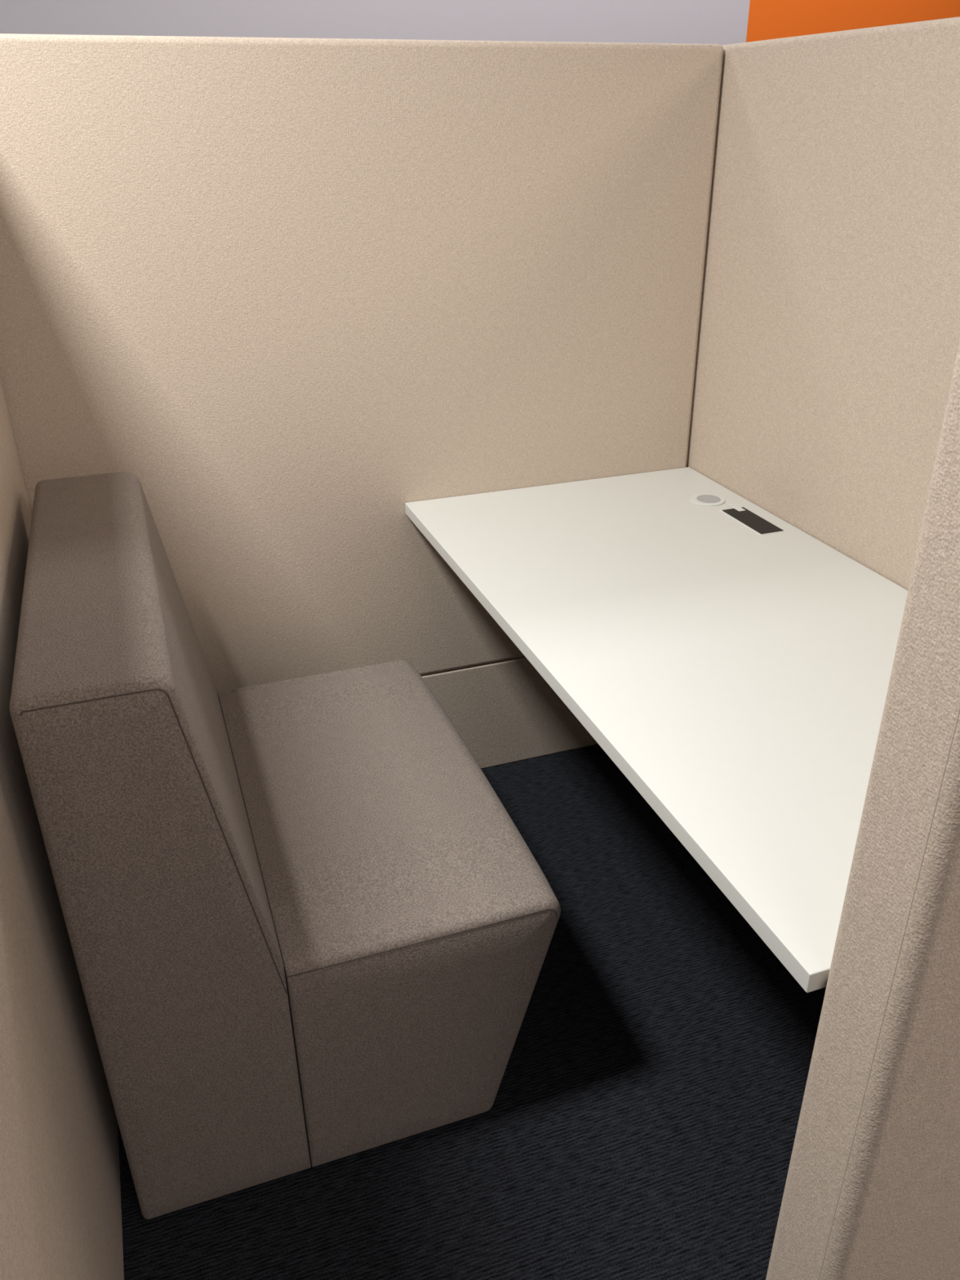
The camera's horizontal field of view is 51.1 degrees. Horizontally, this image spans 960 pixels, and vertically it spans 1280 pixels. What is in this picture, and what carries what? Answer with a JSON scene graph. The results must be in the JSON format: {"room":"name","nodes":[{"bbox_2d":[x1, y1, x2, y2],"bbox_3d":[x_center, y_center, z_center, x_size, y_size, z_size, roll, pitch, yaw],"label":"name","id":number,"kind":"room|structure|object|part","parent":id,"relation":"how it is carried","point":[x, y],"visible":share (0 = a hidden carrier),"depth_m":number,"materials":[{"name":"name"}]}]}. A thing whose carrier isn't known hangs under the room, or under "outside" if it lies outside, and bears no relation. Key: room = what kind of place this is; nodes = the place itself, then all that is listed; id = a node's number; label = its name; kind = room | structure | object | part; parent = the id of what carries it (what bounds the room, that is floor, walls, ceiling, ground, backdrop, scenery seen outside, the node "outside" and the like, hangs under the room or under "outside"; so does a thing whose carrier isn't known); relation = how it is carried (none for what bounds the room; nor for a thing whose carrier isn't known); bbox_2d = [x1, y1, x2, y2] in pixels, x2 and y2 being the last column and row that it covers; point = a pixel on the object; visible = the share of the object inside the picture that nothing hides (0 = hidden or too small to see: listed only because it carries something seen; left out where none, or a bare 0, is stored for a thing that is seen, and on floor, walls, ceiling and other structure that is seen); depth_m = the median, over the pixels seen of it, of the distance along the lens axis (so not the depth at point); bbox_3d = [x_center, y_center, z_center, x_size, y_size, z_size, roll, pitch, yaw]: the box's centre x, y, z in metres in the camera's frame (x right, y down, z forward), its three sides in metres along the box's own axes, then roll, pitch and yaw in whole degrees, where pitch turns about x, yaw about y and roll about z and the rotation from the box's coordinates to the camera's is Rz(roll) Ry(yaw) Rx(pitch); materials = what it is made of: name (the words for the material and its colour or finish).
{"room":"office cubicle","nodes":[
{"label":"office cubicle","id":0,"kind":"room"},
{"bbox_2d":[0,0,750,44],"bbox_3d":[-1.925,-1.394,2.844,6.059,2.800,0.100,-10,29,-17],"label":"wall","id":1,"kind":"structure","parent":0,"point":[721,22],"depth_m":3.16,"materials":[{"name":"white paint"}]},
{"bbox_2d":[118,743,826,1279],"bbox_3d":[0.664,0.480,2.280,10.000,0.050,9.000,-10,29,-17],"label":"floor","id":2,"kind":"structure","parent":0,"point":[641,1123],"depth_m":1.62,"materials":[{"name":"grey carpet"}]},
{"bbox_2d":[9,471,560,1219],"bbox_3d":[-0.322,0.242,1.717,0.671,0.907,0.820,-10,29,-17],"label":"booth seat","id":3,"kind":"object","parent":2,"relation":"on","point":[305,923],"visible":1,"depth_m":1.45,"materials":[{"name":"beige fabric"}]},
{"bbox_3d":[-0.519,0.273,1.654,0.252,0.899,0.820,-10,29,-17],"label":"backrest","id":4,"kind":"part","parent":3,"relation":"part of","materials":[{"name":"beige fabric"}]},
{"bbox_3d":[-0.201,0.429,1.862,0.419,0.432,0.820,-10,29,-17],"label":"seat","id":5,"kind":"part","parent":3,"relation":"part of","materials":[{"name":"beige fabric"}]},
{"bbox_2d":[0,16,959,1279],"bbox_3d":[0.060,-0.039,1.518,1.622,1.583,1.623,-10,29,-17],"label":"wall","id":6,"kind":"structure","parent":2,"relation":"on","point":[303,292],"depth_m":1.83,"materials":[{"name":"beige fabric"}]},
{"bbox_3d":[-0.640,0.106,1.252,0.100,1.583,1.521,-10,29,-17],"label":"panel","id":7,"kind":"part","parent":6,"relation":"part of","materials":[{"name":"beige fabric"}]},
{"bbox_3d":[-0.246,-0.491,2.072,1.518,1.286,0.100,-10,29,-17],"label":"panel","id":8,"kind":"part","parent":6,"relation":"part of","materials":[{"name":"beige fabric"}]},
{"bbox_3d":[-0.239,0.212,2.437,1.518,0.295,0.100,-10,29,-17],"label":"kick panel","id":9,"kind":"part","parent":6,"relation":"part of","materials":[{"name":"beige fabric"}]},
{"bbox_2d":[404,466,907,992],"bbox_3d":[0.403,0.066,1.710,0.690,0.254,1.420,-10,29,-17],"label":"desk","id":10,"kind":"object","parent":6,"relation":"attached to","point":[734,664],"visible":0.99,"depth_m":1.54,"materials":[{"name":"white laminate"}]},
{"bbox_3d":[0.551,-0.241,2.032,0.058,0.002,0.150,-10,29,-17],"label":"power module frame","id":11,"kind":"part","parent":10,"relation":"part of","materials":[{"name":"black plastic"}]},
{"bbox_3d":[0.775,-0.293,1.673,0.100,1.286,1.623,-10,29,-17],"label":"panel","id":12,"kind":"part","parent":6,"relation":"part of","materials":[{"name":"beige fabric"}]},
{"bbox_3d":[0.662,0.231,0.989,0.679,1.583,0.101,-10,29,-17],"label":"panel","id":13,"kind":"part","parent":6,"relation":"part of","materials":[{"name":"beige fabric"}]},
{"bbox_2d":[817,705,959,1279],"bbox_3d":[0.353,0.299,0.863,0.002,1.543,0.002,-10,29,-17],"label":"piping","id":14,"kind":"object","parent":6,"relation":"attached to","point":[958,712],"visible":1,"depth_m":0.85,"materials":[{"name":"beige fabric"}]},
{"bbox_2d":[746,0,959,42],"bbox_3d":[2.785,-2.203,4.313,3.941,2.800,0.100,-10,29,-17],"label":"wall","id":15,"kind":"object","parent":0,"point":[767,20],"depth_m":3.62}
]}

